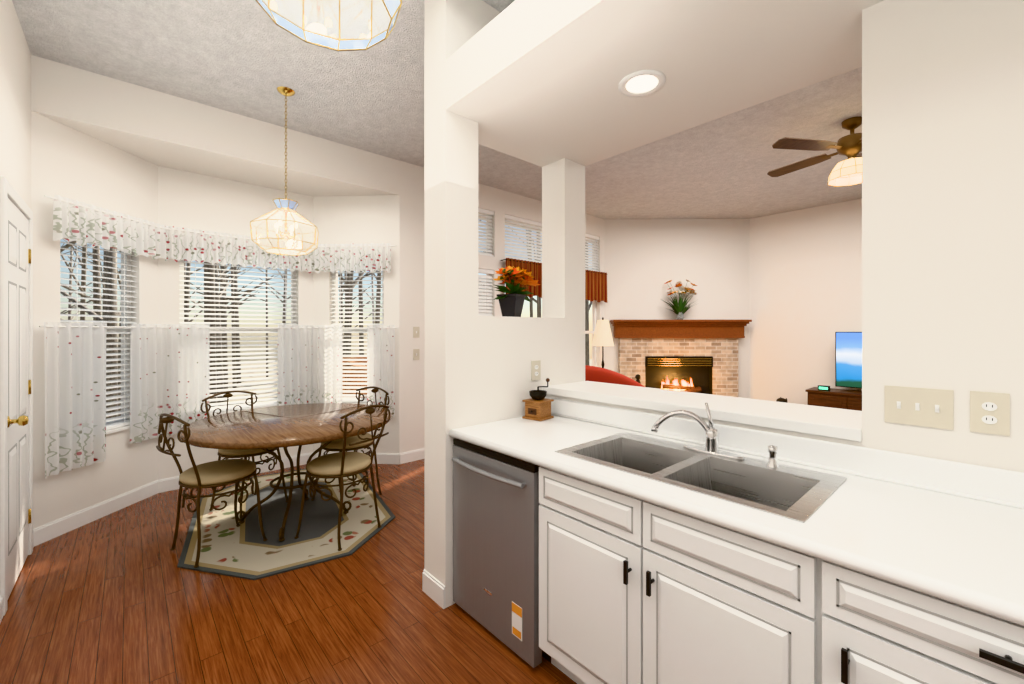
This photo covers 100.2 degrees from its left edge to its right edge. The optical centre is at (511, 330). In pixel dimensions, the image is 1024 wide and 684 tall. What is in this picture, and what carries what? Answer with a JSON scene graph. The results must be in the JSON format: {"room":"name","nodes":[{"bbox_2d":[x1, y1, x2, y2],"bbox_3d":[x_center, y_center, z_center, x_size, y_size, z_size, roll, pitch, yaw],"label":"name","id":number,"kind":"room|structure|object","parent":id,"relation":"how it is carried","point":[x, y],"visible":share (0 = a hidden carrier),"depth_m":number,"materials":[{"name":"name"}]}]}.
{"room":"kitchen","nodes":[
{"label":"kitchen","id":0,"kind":"room"},
{"bbox_2d":[0,459,576,683],"bbox_3d":[1.535,1.459,3.480,8.550,0.060,7.800,0,0,-42],"label":"floor","id":1,"kind":"structure","parent":0,"point":[118,597],"depth_m":2.13,"materials":[{"name":"brown wood"}]},
{"bbox_2d":[177,469,394,579],"bbox_3d":[-1.768,1.423,3.438,1.320,0.009,2.000,0,0,-31],"label":"rug","id":2,"kind":"object","parent":1,"relation":"on","point":[229,547],"visible":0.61,"depth_m":3.05,"materials":[{"name":"beige fabric"}]},
{"bbox_2d":[156,413,266,567],"bbox_3d":[-1.961,0.962,2.787,0.463,0.912,0.522,0,0,33],"label":"chair","id":3,"kind":"object","parent":2,"relation":"on","point":[212,475],"visible":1,"depth_m":2.70,"materials":[{"name":"brown metal"}]},
{"bbox_2d":[200,391,287,518],"bbox_3d":[-2.160,0.962,3.473,0.520,0.911,0.460,0,0,25],"label":"chair","id":4,"kind":"object","parent":2,"relation":"on","point":[236,453],"visible":0.6,"depth_m":3.39,"materials":[{"name":"brown metal"}]},
{"bbox_2d":[178,403,390,540],"bbox_3d":[-1.634,1.039,3.227,1.400,0.752,1.400,0,0,-42],"label":"dining table","id":5,"kind":"object","parent":2,"relation":"on","point":[283,426],"visible":0.92,"depth_m":3.06,"materials":[{"name":"brown wood"}]},
{"bbox_2d":[294,404,389,550],"bbox_3d":[-1.165,0.962,2.985,0.520,0.911,0.460,0,0,25],"label":"chair","id":6,"kind":"object","parent":2,"relation":"on","point":[340,465],"visible":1,"depth_m":2.89,"materials":[{"name":"brown metal"}]},
{"bbox_2d":[311,386,389,500],"bbox_3d":[-1.365,0.962,3.671,0.463,0.912,0.522,0,0,33],"label":"chair","id":7,"kind":"object","parent":2,"relation":"on","point":[335,445],"visible":0.42,"depth_m":3.61,"materials":[{"name":"brown metal"}]},
{"bbox_2d":[592,317,613,367],"bbox_3d":[1.361,0.614,6.410,0.326,1.630,0.325,0,0,-42],"label":"floor lamp","id":8,"kind":"object","parent":1,"relation":"on","point":[602,336],"visible":0.71,"depth_m":6.32,"materials":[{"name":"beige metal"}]},
{"bbox_2d":[585,365,644,386],"bbox_3d":[0.629,0.879,4.467,1.360,1.100,0.943,0,0,0],"label":"loveseat","id":9,"kind":"object","parent":1,"relation":"on","point":[597,374],"visible":0.04,"depth_m":4.00,"materials":[{"name":"red fabric"}]},
{"bbox_2d":[564,433,703,532],"bbox_3d":[0.510,0.607,1.783,0.370,0.194,0.373,0,0,-42],"label":"sink","id":10,"kind":"object","parent":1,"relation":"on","point":[614,476],"depth_m":1.60,"materials":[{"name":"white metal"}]},
{"bbox_2d":[532,497,819,683],"bbox_3d":[0.670,1.079,1.627,0.665,0.700,0.951,0,0,-42],"label":"base cabinet","id":11,"kind":"object","parent":1,"relation":"on","point":[595,544],"depth_m":1.39,"materials":[{"name":"white wood"}]},
{"bbox_2d":[452,413,635,468],"bbox_3d":[0.153,0.553,2.206,0.672,0.077,0.652,0,0,-42],"label":"countertop","id":12,"kind":"structure","parent":11,"relation":"on","point":[544,442],"depth_m":2.10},
{"bbox_2d":[522,378,553,420],"bbox_3d":[0.152,0.395,2.504,0.133,0.237,0.134,0,0,40],"label":"coffee grinder","id":13,"kind":"object","parent":12,"relation":"on","point":[537,405],"visible":1,"depth_m":2.47,"materials":[{"name":"brown wood"}]},
{"bbox_2d":[451,420,624,668],"bbox_3d":[0.116,0.981,2.200,0.712,0.847,0.600,0,0,-42],"label":"dishwasher","id":14,"kind":"object","parent":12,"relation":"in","point":[496,503],"depth_m":1.94,"materials":[{"name":"grey metal"}]},
{"bbox_2d":[610,320,751,396],"bbox_3d":[2.689,0.629,6.738,2.180,1.600,0.518,0,0,1],"label":"fireplace","id":15,"kind":"object","parent":1,"relation":"on","point":[697,356],"visible":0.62,"depth_m":6.89,"materials":[{"name":"brick"}]},
{"bbox_2d":[635,374,640,383],"bbox_3d":[1.968,0.915,6.691,0.140,0.462,0.140,0,0,-42],"label":"hearth","id":16,"kind":"object","parent":15,"relation":"on","point":[637,376],"visible":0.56,"depth_m":6.66,"materials":[{"name":"brown metal"}]},
{"bbox_2d":[664,280,697,319],"bbox_3d":[2.696,-0.498,6.863,0.501,0.651,0.455,0,0,-42],"label":"flower vase","id":17,"kind":"object","parent":15,"relation":"on","point":[681,309],"visible":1,"depth_m":6.83,"materials":[{"name":"green plant"}]},
{"bbox_2d":[656,453,827,580],"bbox_3d":[0.788,0.607,1.472,0.370,0.194,0.373,0,0,-42],"label":"sink","id":18,"kind":"object","parent":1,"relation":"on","point":[737,511],"depth_m":1.31,"materials":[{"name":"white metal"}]},
{"bbox_2d":[805,387,861,410],"bbox_3d":[4.884,1.129,5.463,0.473,0.600,1.830,0,0,-42],"label":"tv stand","id":19,"kind":"object","parent":1,"relation":"on","point":[842,398],"visible":0.1,"depth_m":5.77,"materials":[{"name":"brown wood"}]},
{"bbox_2d":[818,385,829,390],"bbox_3d":[4.311,0.796,5.917,0.060,0.064,0.130,0,0,-42],"label":"digital clock","id":20,"kind":"object","parent":19,"relation":"on","point":[823,388],"visible":1,"depth_m":5.90,"materials":[{"name":"black plastic"}]},
{"bbox_2d":[835,332,861,388],"bbox_3d":[4.933,0.423,5.433,0.200,0.809,1.340,0,0,-42],"label":"tv","id":21,"kind":"object","parent":19,"relation":"on","point":[848,359],"visible":0.15,"depth_m":5.81,"materials":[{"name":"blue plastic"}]},
{"bbox_2d":[780,537,1023,683],"bbox_3d":[1.174,0.992,1.064,0.665,0.875,0.668,0,0,-42],"label":"base cabinet","id":22,"kind":"object","parent":1,"relation":"on","point":[876,628],"depth_m":0.95,"materials":[{"name":"white wood"}]},
{"bbox_2d":[784,473,1023,616],"bbox_3d":[1.773,0.533,0.395,0.672,0.038,2.466,0,0,-42],"label":"countertop","id":23,"kind":"structure","parent":22,"relation":"on","point":[966,548],"depth_m":1.07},
{"bbox_2d":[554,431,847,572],"bbox_3d":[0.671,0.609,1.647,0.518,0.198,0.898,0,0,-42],"label":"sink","id":24,"kind":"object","parent":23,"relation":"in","point":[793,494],"depth_m":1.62,"materials":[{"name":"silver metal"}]},
{"bbox_2d":[651,402,779,468],"bbox_3d":[0.812,0.407,1.750,0.119,0.207,0.479,0,0,-42],"label":"faucet","id":25,"kind":"object","parent":24,"relation":"on","point":[711,452],"depth_m":1.76,"materials":[{"name":"silver metal"}]},
{"bbox_2d":[0,0,861,528],"bbox_3d":[1.710,-0.196,3.381,8.320,3.250,7.320,0,0,-42],"label":"wall","id":26,"kind":"structure","parent":0,"point":[788,284],"depth_m":4.63,"materials":[{"name":"white paint"}]},
{"bbox_2d":[0,595,2,622],"bbox_3d":[-0.739,1.373,0.115,0.013,0.112,5.415,0,0,-42],"label":"baseboard","id":27,"kind":"structure","parent":26,"relation":"attached to","point":[1,598],"depth_m":2.11,"materials":[{"name":"white"}]},
{"bbox_2d":[0,176,32,615],"bbox_3d":[-2.829,0.329,2.454,0.018,2.200,0.850,0,0,-42],"label":"door frame","id":28,"kind":"structure","parent":26,"relation":"attached to","point":[8,190],"depth_m":2.15,"materials":[{"name":"white wood"}]},
{"bbox_2d":[7,197,30,600],"bbox_3d":[-2.807,0.358,2.478,0.080,2.118,0.717,0,0,-42],"label":"door","id":29,"kind":"structure","parent":26,"relation":"in","point":[18,386],"depth_m":2.45,"materials":[{"name":"white wood"}]},
{"bbox_2d":[52,220,137,440],"bbox_3d":[-3.184,0.003,3.299,0.458,1.544,0.458,0,0,-42],"label":"blind","id":30,"kind":"object","parent":26,"relation":"attached to","point":[89,421],"depth_m":3.24,"materials":[{"name":"white"}]},
{"bbox_2d":[33,480,162,547],"bbox_3d":[-3.107,1.373,3.261,0.679,0.112,0.715,0,0,-42],"label":"baseboard","id":31,"kind":"structure","parent":26,"relation":"attached to","point":[51,530],"depth_m":3.20,"materials":[{"name":"white"}]},
{"bbox_2d":[39,194,397,478],"bbox_3d":[-2.430,0.036,3.974,2.571,1.905,0.866,0,0,-42],"label":"curtains","id":32,"kind":"object","parent":26,"relation":"attached to","point":[165,368],"visible":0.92,"depth_m":3.83,"materials":[{"name":"white fabric"}]},
{"bbox_2d":[179,245,297,415],"bbox_3d":[-2.661,0.003,4.232,0.992,1.544,0.056,0,0,-42],"label":"blind","id":33,"kind":"object","parent":26,"relation":"attached to","point":[181,263],"depth_m":4.21,"materials":[{"name":"white plastic"}]},
{"bbox_2d":[161,448,424,491],"bbox_3d":[-1.905,1.373,4.399,2.650,0.112,0.684,0,0,-42],"label":"baseboard","id":34,"kind":"structure","parent":26,"relation":"attached to","point":[168,484],"depth_m":4.57,"materials":[{"name":"white wood"}]},
{"bbox_2d":[329,259,385,402],"bbox_3d":[-1.676,0.003,4.649,0.458,1.544,0.458,0,0,-42],"label":"blind","id":35,"kind":"object","parent":26,"relation":"attached to","point":[336,329],"depth_m":4.58,"materials":[{"name":"white plastic"}]},
{"bbox_2d":[413,327,418,337],"bbox_3d":[-1.050,0.019,4.712,0.075,0.120,0.017,0,0,-42],"label":"light switch","id":36,"kind":"object","parent":26,"relation":"attached to","point":[415,335],"depth_m":4.71,"materials":[{"name":"beige plastic"}]},
{"bbox_2d":[413,349,418,359],"bbox_3d":[-1.050,0.263,4.712,0.075,0.120,0.017,0,0,-42],"label":"light switch","id":37,"kind":"object","parent":26,"relation":"attached to","point":[415,351],"depth_m":4.71,"materials":[{"name":"beige plastic"}]},
{"bbox_2d":[478,208,606,365],"bbox_3d":[0.404,-0.096,6.033,2.870,2.850,0.237,0,0,-42],"label":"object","id":38,"kind":"structure","parent":26,"relation":"in","point":[595,284],"depth_m":5.81,"materials":[{"name":"white plastic"}]},
{"bbox_2d":[478,208,493,256],"bbox_3d":[-0.466,-1.232,5.296,0.582,0.574,0.056,0,0,-42],"label":"window blind","id":39,"kind":"object","parent":38,"relation":"attached to","point":[488,214],"depth_m":5.41,"materials":[{"name":"white plastic"}]},
{"bbox_2d":[568,230,599,272],"bbox_3d":[1.140,-1.232,6.733,0.692,0.574,0.056,0,0,-42],"label":"window blind","id":40,"kind":"object","parent":38,"relation":"attached to","point":[588,237],"depth_m":6.85,"materials":[{"name":"white plastic"}]},
{"bbox_2d":[425,0,883,166],"bbox_3d":[1.346,-1.264,1.171,1.140,0.254,4.210,0,0,-42],"label":"soffit beam","id":41,"kind":"structure","parent":26,"relation":"attached to","point":[536,82],"depth_m":1.87,"materials":[{"name":"white paint"}]},
{"bbox_2d":[618,70,665,96],"bbox_3d":[0.597,-1.131,1.970,0.210,0.012,0.210,0,0,-42],"label":"recessed light","id":42,"kind":"object","parent":41,"relation":"attached to","point":[641,83],"visible":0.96,"depth_m":1.96,"materials":[{"name":"white"}]},
{"bbox_2d":[542,381,861,441],"bbox_3d":[0.877,0.371,2.243,0.450,0.045,1.566,0,0,-42],"label":"sill","id":43,"kind":"structure","parent":26,"relation":"on","point":[839,423],"depth_m":1.97,"materials":[{"name":"white"}]},
{"bbox_2d":[776,397,787,402],"bbox_3d":[4.032,1.209,6.318,0.276,0.443,0.244,0,0,-42],"label":"dog figurine","id":44,"kind":"object","parent":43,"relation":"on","point":[780,399],"visible":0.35,"depth_m":6.28,"materials":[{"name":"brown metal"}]},
{"bbox_2d":[12,0,861,241],"bbox_3d":[1.535,-1.686,3.480,8.550,0.470,7.800,0,0,-42],"label":"ceiling","id":45,"kind":"structure","parent":0,"point":[188,85],"depth_m":3.42,"materials":[{"name":"white paint"}]},
{"bbox_2d":[250,86,318,255],"bbox_3d":[-1.718,-1.206,3.253,0.476,1.227,0.476,0,0,-42],"label":"light","id":46,"kind":"object","parent":45,"relation":"hanging from","point":[286,206],"visible":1,"depth_m":3.20,"materials":[{"name":"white glass"}]},
{"bbox_2d":[256,0,401,50],"bbox_3d":[-0.660,-1.476,1.516,0.536,0.687,0.536,0,0,-42],"label":"chandelier","id":47,"kind":"object","parent":45,"relation":"hanging from","point":[392,7],"visible":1,"depth_m":1.73,"materials":[{"name":"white glass"}]},
{"bbox_2d":[767,117,861,186],"bbox_3d":[2.988,-1.564,3.756,1.368,0.512,1.422,0,0,-42],"label":"ceiling fan","id":48,"kind":"object","parent":45,"relation":"hanging from","point":[847,172],"visible":0.77,"depth_m":3.69,"materials":[{"name":"brown wood"}]},
{"bbox_2d":[425,0,544,607],"bbox_3d":[-0.144,-0.196,2.521,0.720,3.250,0.210,0,0,-42],"label":"wall","id":49,"kind":"structure","parent":0,"point":[478,368],"depth_m":2.29,"materials":[{"name":"white paint"}]},
{"bbox_2d":[422,569,442,592],"bbox_3d":[-0.072,1.373,2.735,1.138,0.112,0.013,0,0,-42],"label":"baseboard","id":50,"kind":"structure","parent":49,"relation":"attached to","point":[433,588],"depth_m":2.31,"materials":[{"name":"white"}]},
{"bbox_2d":[493,266,539,316],"bbox_3d":[0.029,-0.243,2.673,0.374,0.320,0.248,0,0,-42],"label":"potted plant","id":51,"kind":"object","parent":49,"relation":"on","point":[511,303],"depth_m":2.61,"materials":[{"name":"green plant"}]},
{"bbox_2d":[531,360,540,380],"bbox_3d":[0.149,0.246,2.636,0.075,0.120,0.010,0,0,-42],"label":"outlet","id":52,"kind":"object","parent":49,"relation":"attached to","point":[535,370],"visible":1,"depth_m":2.63,"materials":[{"name":"beige plastic"}]},
{"bbox_2d":[545,0,1023,472],"bbox_3d":[1.614,-0.196,1.411,0.420,3.250,4.210,0,0,-42],"label":"wall","id":53,"kind":"structure","parent":0,"point":[943,194],"depth_m":1.39,"materials":[{"name":"white paint"}]},
{"bbox_2d":[545,397,1023,508],"bbox_3d":[1.522,0.467,1.192,0.016,0.095,3.988,0,0,-42],"label":"backsplash","id":54,"kind":"structure","parent":53,"relation":"attached to","point":[1000,486],"depth_m":1.58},
{"bbox_2d":[885,385,953,429],"bbox_3d":[1.332,0.251,1.407,0.017,0.125,0.165,0,0,-42],"label":"light switch","id":55,"kind":"object","parent":53,"relation":"attached to","point":[927,407],"visible":1,"depth_m":1.40,"materials":[{"name":"beige plastic"}]},
{"bbox_2d":[970,391,1009,435],"bbox_3d":[1.440,0.249,1.291,0.010,0.125,0.080,0,0,-42],"label":"electrical outlet","id":56,"kind":"object","parent":53,"relation":"attached to","point":[989,412],"visible":1,"depth_m":1.29,"materials":[{"name":"beige plastic"}]},
{"label":"outside","id":57,"kind":"structure","parent":0,"visible":0},
{"bbox_2d":[225,359,591,405],"bbox_3d":[-20.943,3.979,26.240,90.000,0.100,56.700,0,0,-42],"label":"ground","id":58,"kind":"structure","parent":57,"point":[276,367],"depth_m":32.97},
{"bbox_2d":[60,220,591,419],"bbox_3d":[-15.851,-5.567,19.777,33.890,19.009,37.273,0,0,-42],"label":"trees","id":59,"kind":"object","parent":58,"relation":"on","point":[532,299],"visible":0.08,"depth_m":19.38,"materials":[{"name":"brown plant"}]},
{"bbox_2d":[342,357,366,393],"bbox_3d":[-0.699,2.179,7.325,4.250,3.500,3.090,0,0,-42],"label":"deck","id":60,"kind":"object","parent":58,"relation":"on","point":[354,373],"depth_m":5.84,"materials":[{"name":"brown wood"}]}
]}

